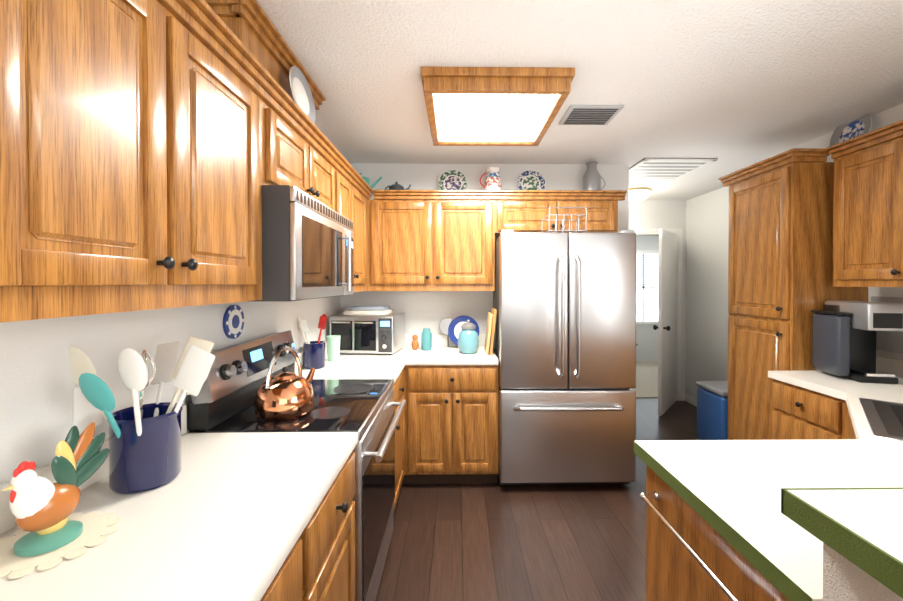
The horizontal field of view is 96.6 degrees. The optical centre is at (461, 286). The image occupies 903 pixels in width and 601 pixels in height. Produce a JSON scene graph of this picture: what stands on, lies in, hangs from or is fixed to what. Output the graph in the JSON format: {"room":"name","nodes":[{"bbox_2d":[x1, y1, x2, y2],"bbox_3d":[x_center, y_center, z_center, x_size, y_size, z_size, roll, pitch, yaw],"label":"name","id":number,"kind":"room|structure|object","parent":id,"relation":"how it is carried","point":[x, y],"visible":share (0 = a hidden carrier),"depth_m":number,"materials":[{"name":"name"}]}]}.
{"room":"kitchen","nodes":[
{"label":"kitchen","id":0,"kind":"room"},
{"bbox_2d":[0,296,339,484],"bbox_3d":[-1.052,0.211,0.445,0.120,2.470,6.205,0,0,-1],"label":"wall","id":1,"kind":"structure","parent":0,"point":[37,384],"depth_m":1.08,"materials":[{"name":"white paint"}]},
{"bbox_2d":[73,387,101,431],"bbox_3d":[-0.998,0.321,1.075,0.006,0.120,0.080,0,0,-1],"label":"electrical outlet plate","id":2,"kind":"object","parent":1,"relation":"attached to","point":[86,412],"visible":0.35,"depth_m":1.06,"materials":[{"name":"white plastic"}]},
{"bbox_2d":[0,0,375,322],"bbox_3d":[-0.809,-0.482,0.382,0.360,1.076,6.082,0,0,-1],"label":"upper cabinet","id":3,"kind":"object","parent":1,"relation":"attached to","point":[149,149],"depth_m":0.87,"materials":[{"name":"brown wood"}]},
{"bbox_2d":[289,66,315,122],"bbox_3d":[-0.726,-0.868,1.839,0.037,0.229,0.299,0,0,-1],"label":"platter","id":4,"kind":"object","parent":3,"relation":"on","point":[302,94],"visible":0.88,"depth_m":1.85,"materials":[{"name":"white ceramic"}]},
{"bbox_2d":[257,185,353,300],"bbox_3d":[-0.779,-0.156,1.834,0.456,0.412,0.820,0,0,-1],"label":"microwave","id":5,"kind":"object","parent":3,"relation":"attached to","point":[307,246],"visible":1,"depth_m":1.49,"materials":[{"name":"grey metal"}]},
{"bbox_2d":[359,173,381,188],"bbox_3d":[-0.766,-0.834,3.284,0.245,0.184,0.130,0,0,-1],"label":"watering can","id":6,"kind":"object","parent":3,"relation":"on","point":[366,179],"visible":0.1,"depth_m":3.27,"materials":[{"name":"teal metal"}]},
{"bbox_2d":[223,305,243,338],"bbox_3d":[-1.002,0.156,1.773,0.015,0.150,0.150,0,0,-1],"label":"plate","id":7,"kind":"object","parent":1,"relation":"attached to","point":[233,321],"visible":1,"depth_m":1.76,"materials":[{"name":"blue ceramic"}]},
{"bbox_2d":[340,163,628,333],"bbox_3d":[0.202,0.188,3.505,2.470,2.470,0.120,0,0,-1],"label":"wall","id":8,"kind":"structure","parent":0,"point":[431,310],"depth_m":3.44,"materials":[{"name":"white paint"}]},
{"bbox_2d":[376,190,626,290],"bbox_3d":[0.303,-0.354,3.266,1.939,0.776,0.346,0,0,-1],"label":"upper cabinet","id":9,"kind":"object","parent":8,"relation":"attached to","point":[427,240],"depth_m":3.12,"materials":[{"name":"brown wood"}]},
{"bbox_2d":[385,181,410,189],"bbox_3d":[-0.517,-0.800,3.288,0.215,0.115,0.130,0,0,-1],"label":"teapot","id":10,"kind":"object","parent":9,"relation":"on","point":[396,186],"visible":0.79,"depth_m":3.24,"materials":[{"name":"grey metal"}]},
{"bbox_2d":[438,170,466,189],"bbox_3d":[-0.071,-0.866,3.385,0.245,0.242,0.053,0,0,-1],"label":"plate","id":11,"kind":"object","parent":9,"relation":"on","point":[452,179],"visible":0.75,"depth_m":3.39,"materials":[{"name":"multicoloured ceramic"}]},
{"bbox_2d":[480,167,501,189],"bbox_3d":[0.241,-0.852,3.297,0.182,0.220,0.144,0,0,-1],"label":"pitcher","id":12,"kind":"object","parent":9,"relation":"on","point":[492,181],"visible":0.9,"depth_m":3.25,"materials":[{"name":"white ceramic"}]},
{"bbox_2d":[517,170,545,189],"bbox_3d":[0.589,-0.866,3.393,0.245,0.242,0.053,0,0,-1],"label":"plate","id":13,"kind":"object","parent":9,"relation":"on","point":[530,180],"visible":0.75,"depth_m":3.40,"materials":[{"name":"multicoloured ceramic"}]},
{"bbox_2d":[583,162,605,189],"bbox_3d":[1.101,-0.880,3.329,0.184,0.275,0.140,0,0,-1],"label":"milk can","id":14,"kind":"object","parent":9,"relation":"on","point":[592,176],"visible":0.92,"depth_m":3.28,"materials":[{"name":"grey metal"}]},
{"bbox_2d":[375,398,696,600],"bbox_3d":[1.615,1.460,2.588,5.570,0.060,10.400,0,0,-1],"label":"floor","id":15,"kind":"structure","parent":0,"point":[497,541],"depth_m":2.27,"materials":[{"name":"brown wood"}]},
{"bbox_2d":[188,330,405,600],"bbox_3d":[-0.653,0.840,1.843,0.709,1.190,0.780,0,0,-1],"label":"range","id":16,"kind":"object","parent":15,"relation":"on","point":[224,399],"visible":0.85,"depth_m":1.65,"materials":[{"name":"grey"}]},
{"bbox_2d":[254,347,315,420],"bbox_3d":[-0.719,0.381,1.664,0.226,0.272,0.277,0,0,-1],"label":"copper kettle","id":17,"kind":"object","parent":16,"relation":"on","point":[284,395],"visible":1,"depth_m":1.56,"materials":[{"name":"brown metal"}]},
{"bbox_2d":[260,452,354,600],"bbox_3d":[-0.646,1.017,-0.597,0.660,0.873,4.097,0,0,-1],"label":"base cabinet","id":18,"kind":"object","parent":15,"relation":"on","point":[318,564],"visible":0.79,"depth_m":1.11,"materials":[{"name":"brown wood"}]},
{"bbox_2d":[0,405,357,600],"bbox_3d":[-0.660,0.509,-0.602,0.632,0.140,4.097,0,0,-1],"label":"countertop","id":19,"kind":"structure","parent":18,"relation":"on","point":[224,517],"depth_m":0.89,"materials":[{"name":"white laminate"}]},
{"bbox_2d":[0,511,119,578],"bbox_3d":[-0.848,0.525,0.828,0.222,0.002,0.224,0,0,-1],"label":"lace doily","id":20,"kind":"object","parent":19,"relation":"on","point":[95,528],"visible":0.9,"depth_m":0.81,"materials":[{"name":"beige fabric"}]},
{"bbox_2d":[3,422,109,556],"bbox_3d":[-0.848,0.414,0.847,0.100,0.218,0.188,0,0,-1],"label":"rooster figurine","id":21,"kind":"object","parent":20,"relation":"on","point":[42,509],"visible":1,"depth_m":0.82,"materials":[{"name":"multicoloured ceramic"}]},
{"bbox_2d":[69,336,214,493],"bbox_3d":[-0.845,0.334,1.085,0.362,0.382,0.339,0,0,-1],"label":"utensil crock","id":22,"kind":"object","parent":19,"relation":"on","point":[145,447],"visible":1,"depth_m":1.03,"materials":[{"name":"blue ceramic"}]},
{"bbox_2d":[393,369,404,510],"bbox_3d":[-0.687,0.994,2.532,0.660,0.873,0.590,0,0,-1],"label":"base cabinet","id":23,"kind":"object","parent":15,"relation":"on","point":[399,388],"visible":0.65,"depth_m":2.54,"materials":[{"name":"brown wood"}]},
{"bbox_2d":[295,342,407,384],"bbox_3d":[-0.698,0.485,2.506,0.637,0.140,0.547,0,0,-1],"label":"countertop","id":24,"kind":"structure","parent":23,"relation":"on","point":[349,365],"depth_m":2.55,"materials":[{"name":"white laminate"}]},
{"bbox_2d":[298,314,326,368],"bbox_3d":[-0.934,0.348,2.540,0.206,0.333,0.210,0,0,-1],"label":"crock","id":25,"kind":"object","parent":24,"relation":"on","point":[313,354],"visible":1,"depth_m":2.49,"materials":[{"name":"blue ceramic"}]},
{"bbox_2d":[325,334,498,364],"bbox_3d":[-0.383,0.481,3.110,1.283,0.140,0.652,0,0,-1],"label":"countertop","id":26,"kind":"structure","parent":23,"relation":"on","point":[440,353],"depth_m":3.01,"materials":[{"name":"white laminate"}]},
{"bbox_2d":[326,335,340,361],"bbox_3d":[-0.883,0.427,2.777,0.096,0.170,0.096,0,0,-1],"label":"cup","id":27,"kind":"object","parent":26,"relation":"on","point":[333,348],"visible":1,"depth_m":2.74,"materials":[{"name":"green plastic"}]},
{"bbox_2d":[329,313,404,354],"bbox_3d":[-0.730,0.364,3.158,0.490,0.290,0.412,0,0,5],"label":"toaster oven","id":28,"kind":"object","parent":26,"relation":"on","point":[371,334],"visible":0.85,"depth_m":2.98,"materials":[{"name":"silver metal"}]},
{"bbox_2d":[344,306,392,314],"bbox_3d":[-0.729,0.188,3.172,0.320,0.056,0.240,0,0,5],"label":"serving tray","id":29,"kind":"object","parent":28,"relation":"on","point":[369,310],"visible":1,"depth_m":3.08,"materials":[{"name":"beige"}]},
{"bbox_2d":[411,335,418,349],"bbox_3d":[-0.369,0.447,3.209,0.060,0.124,0.056,0,0,-1],"label":"bear figurine","id":30,"kind":"object","parent":26,"relation":"on","point":[415,344],"visible":1,"depth_m":3.19,"materials":[{"name":"orange ceramic"}]},
{"bbox_2d":[421,328,431,350],"bbox_3d":[-0.279,0.424,3.220,0.084,0.170,0.084,0,0,-1],"label":"canister","id":31,"kind":"object","parent":26,"relation":"on","point":[426,339],"visible":1,"depth_m":3.19,"materials":[{"name":"teal ceramic"}]},
{"bbox_2d":[439,318,452,346],"bbox_3d":[-0.111,0.385,3.380,0.150,0.241,0.056,0,0,-1],"label":"sieve","id":32,"kind":"object","parent":26,"relation":"on","point":[444,324],"visible":0.69,"depth_m":3.38,"materials":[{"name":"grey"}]},
{"bbox_2d":[448,315,478,345],"bbox_3d":[0.019,0.370,3.329,0.260,0.257,0.056,0,0,-1],"label":"plate","id":33,"kind":"object","parent":26,"relation":"on","point":[454,328],"visible":0.46,"depth_m":3.34,"materials":[{"name":"blue ceramic"}]},
{"bbox_2d":[458,320,478,353],"bbox_3d":[0.053,0.381,3.074,0.164,0.257,0.164,0,0,-1],"label":"ginger jar","id":34,"kind":"object","parent":26,"relation":"on","point":[468,341],"visible":1,"depth_m":3.02,"materials":[{"name":"teal ceramic"}]},
{"bbox_2d":[484,308,496,354],"bbox_3d":[0.224,0.341,3.111,0.078,0.339,0.270,0,0,-1],"label":"cutting boards","id":35,"kind":"object","parent":26,"relation":"on","point":[490,332],"visible":1,"depth_m":3.01,"materials":[{"name":"brown wood"}]},
{"bbox_2d":[402,365,417,483],"bbox_3d":[-0.673,0.989,3.123,0.705,0.872,0.627,0,0,-1],"label":"base cabinet","id":36,"kind":"object","parent":15,"relation":"on","point":[410,394],"depth_m":2.82,"materials":[{"name":"brown wood"}]},
{"bbox_2d":[418,365,497,483],"bbox_3d":[-0.060,0.989,3.131,0.637,0.872,0.627,0,0,-1],"label":"base cabinet","id":37,"kind":"object","parent":15,"relation":"on","point":[450,424],"depth_m":2.82,"materials":[{"name":"brown wood"}]},
{"bbox_2d":[493,230,635,484],"bbox_3d":[0.735,0.516,3.060,0.940,1.817,0.729,0,0,-1],"label":"fridge","id":38,"kind":"object","parent":15,"relation":"on","point":[564,344],"visible":0.98,"depth_m":2.77,"materials":[{"name":"grey metal"}]},
{"bbox_2d":[542,207,586,232],"bbox_3d":[0.744,-0.473,2.936,0.268,0.167,0.237,0,0,-1],"label":"basket","id":39,"kind":"object","parent":38,"relation":"on","point":[562,230],"visible":0.79,"depth_m":2.82,"materials":[{"name":"grey metal"}]},
{"bbox_2d":[632,361,657,397],"bbox_3d":[2.813,1.394,6.449,3.070,0.012,2.710,0,0,-1],"label":"carpet floor","id":40,"kind":"structure","parent":15,"relation":"on","point":[646,379],"depth_m":6.01,"materials":[{"name":"beige carpet"}]},
{"bbox_2d":[695,381,727,439],"bbox_3d":[2.135,1.117,3.277,0.262,0.615,0.362,0,0,-1],"label":"trash can","id":41,"kind":"object","parent":15,"relation":"on","point":[712,410],"visible":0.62,"depth_m":3.25,"materials":[{"name":"blue plastic"}]},
{"bbox_2d":[646,379,855,600],"bbox_3d":[1.561,1.001,1.580,1.897,0.873,1.762,0,0,-1],"label":"base cabinet","id":42,"kind":"object","parent":15,"relation":"on","point":[675,571],"visible":0.35,"depth_m":1.20,"materials":[{"name":"brown wood"}]},
{"bbox_2d":[640,491,738,600],"bbox_3d":[0.592,0.662,1.008,0.054,0.030,0.540,0,0,-1],"label":"towel bar","id":43,"kind":"object","parent":42,"relation":"attached to","point":[731,596],"visible":1,"depth_m":1.02,"materials":[{"name":"silver metal"}]},
{"bbox_2d":[634,355,902,600],"bbox_3d":[1.546,0.492,1.575,1.927,0.140,1.763,0,0,-1],"label":"countertop","id":44,"kind":"structure","parent":42,"relation":"on","point":[728,491],"depth_m":1.15,"materials":[{"name":"white laminate"}]},
{"bbox_2d":[811,301,902,383],"bbox_3d":[2.211,0.301,2.268,0.254,0.429,0.354,0,0,11],"label":"brewer","id":45,"kind":"object","parent":44,"relation":"on","point":[844,339],"visible":1,"depth_m":2.23,"materials":[{"name":"black metal"}]},
{"bbox_2d":[257,0,902,199],"bbox_3d":[1.615,-1.070,2.569,5.570,0.060,10.400,0,0,-1],"label":"ceiling","id":46,"kind":"structure","parent":0,"point":[732,86],"depth_m":1.89,"materials":[{"name":"white paint"}]},
{"bbox_2d":[421,67,574,145],"bbox_3d":[0.168,-0.986,2.298,0.730,0.105,0.805,0,0,-1],"label":"ceiling light","id":47,"kind":"object","parent":46,"relation":"attached to","point":[493,106],"visible":1,"depth_m":2.08,"materials":[{"name":"brown wood"}]},
{"bbox_2d":[559,105,623,124],"bbox_3d":[0.776,-1.031,2.433,0.310,0.016,0.270,0,0,-1],"label":"ceiling vent","id":48,"kind":"object","parent":46,"relation":"in","point":[590,114],"visible":0.98,"depth_m":2.40,"materials":[{"name":"white metal"}]},
{"bbox_2d":[629,187,650,200],"bbox_3d":[1.925,-0.998,4.424,0.300,0.114,0.300,0,0,-1],"label":"dome light","id":49,"kind":"object","parent":46,"relation":"attached to","point":[639,193],"visible":0.81,"depth_m":4.32,"materials":[{"name":"white glass"}]},
{"bbox_2d":[629,158,717,179],"bbox_3d":[1.786,-1.040,3.581,0.600,0.016,0.620,0,0,-1],"label":"ceiling vent","id":50,"kind":"object","parent":46,"relation":"in","point":[663,168],"visible":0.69,"depth_m":3.50,"materials":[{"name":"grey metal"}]},
{"bbox_2d":[636,236,658,360],"bbox_3d":[2.800,0.158,7.454,3.070,2.470,0.120,0,0,-1],"label":"wall","id":51,"kind":"structure","parent":0,"point":[647,342],"depth_m":7.40,"materials":[{"name":"white paint"}]},
{"bbox_2d":[636,250,658,323],"bbox_3d":[3.086,0.018,7.407,1.860,1.370,0.120,0,0,-1],"label":"room window","id":52,"kind":"structure","parent":51,"relation":"in","point":[643,278],"depth_m":7.42,"materials":[{"name":"white"}]},
{"bbox_2d":[629,200,685,393],"bbox_3d":[2.832,0.176,5.025,3.070,2.470,0.120,0,0,-1],"label":"wall","id":53,"kind":"structure","parent":0,"point":[657,214],"depth_m":4.95,"materials":[{"name":"white paint"}]},
{"bbox_2d":[629,229,681,400],"bbox_3d":[2.247,0.351,5.011,0.940,2.120,0.135,0,0,-1],"label":"door frame","id":54,"kind":"structure","parent":53,"relation":"attached to","point":[678,232],"depth_m":4.95,"materials":[{"name":"white wood"}]},
{"bbox_2d":[653,229,677,415],"bbox_3d":[2.383,0.387,4.640,0.542,2.020,0.621,0,0,-1],"label":"hall door","id":55,"kind":"structure","parent":53,"relation":"in","point":[667,319],"depth_m":4.53,"materials":[{"name":"white wood"}]},
{"bbox_2d":[685,103,902,398],"bbox_3d":[2.728,0.205,1.178,0.420,2.470,7.570,0,0,-1],"label":"wall","id":56,"kind":"structure","parent":0,"point":[707,313],"depth_m":4.48,"materials":[{"name":"white paint"}]},
{"bbox_2d":[682,394,696,406],"bbox_3d":[2.764,1.375,4.122,0.029,0.085,1.699,0,0,-1],"label":"baseboard","id":57,"kind":"structure","parent":56,"relation":"attached to","point":[689,399],"depth_m":4.81,"materials":[{"name":"white wood"}]},
{"bbox_2d":[718,120,902,439],"bbox_3d":[2.247,0.307,1.817,0.520,2.256,2.560,0,0,-1],"label":"pantry","id":58,"kind":"object","parent":56,"relation":"attached to","point":[810,229],"visible":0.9,"depth_m":2.47,"materials":[{"name":"brown wood"}]},
{"bbox_2d":[830,114,871,145],"bbox_3d":[2.436,-0.958,2.521,0.062,0.255,0.260,0,0,-1],"label":"plate","id":59,"kind":"object","parent":58,"relation":"on","point":[853,129],"visible":0.46,"depth_m":2.52,"materials":[{"name":"white ceramic"}]},
{"bbox_2d":[871,296,902,353],"bbox_3d":[2.497,0.221,2.355,0.010,0.320,0.190,0,0,-1],"label":"outlet panel","id":60,"kind":"object","parent":56,"relation":"attached to","point":[890,341],"visible":0.42,"depth_m":2.34,"materials":[{"name":"grey metal"}]},
{"bbox_2d":[823,543,902,600],"bbox_3d":[0.689,0.937,-0.973,0.115,1.040,3.311,0,0,-1],"label":"wall","id":61,"kind":"structure","parent":0,"point":[844,579],"depth_m":0.64,"materials":[{"name":"white paint"}]},
{"bbox_2d":[781,487,902,597],"bbox_3d":[0.844,0.394,-0.956,0.505,0.044,3.350,0,0,-1],"label":"raised bar","id":62,"kind":"object","parent":61,"relation":"on","point":[861,528],"visible":1,"depth_m":0.63,"materials":[{"name":"white laminate"}]},
{"label":"outside","id":63,"kind":"structure","parent":0,"visible":0},
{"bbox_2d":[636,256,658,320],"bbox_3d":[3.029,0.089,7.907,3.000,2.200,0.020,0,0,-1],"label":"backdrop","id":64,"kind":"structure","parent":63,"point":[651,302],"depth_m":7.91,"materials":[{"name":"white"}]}
]}

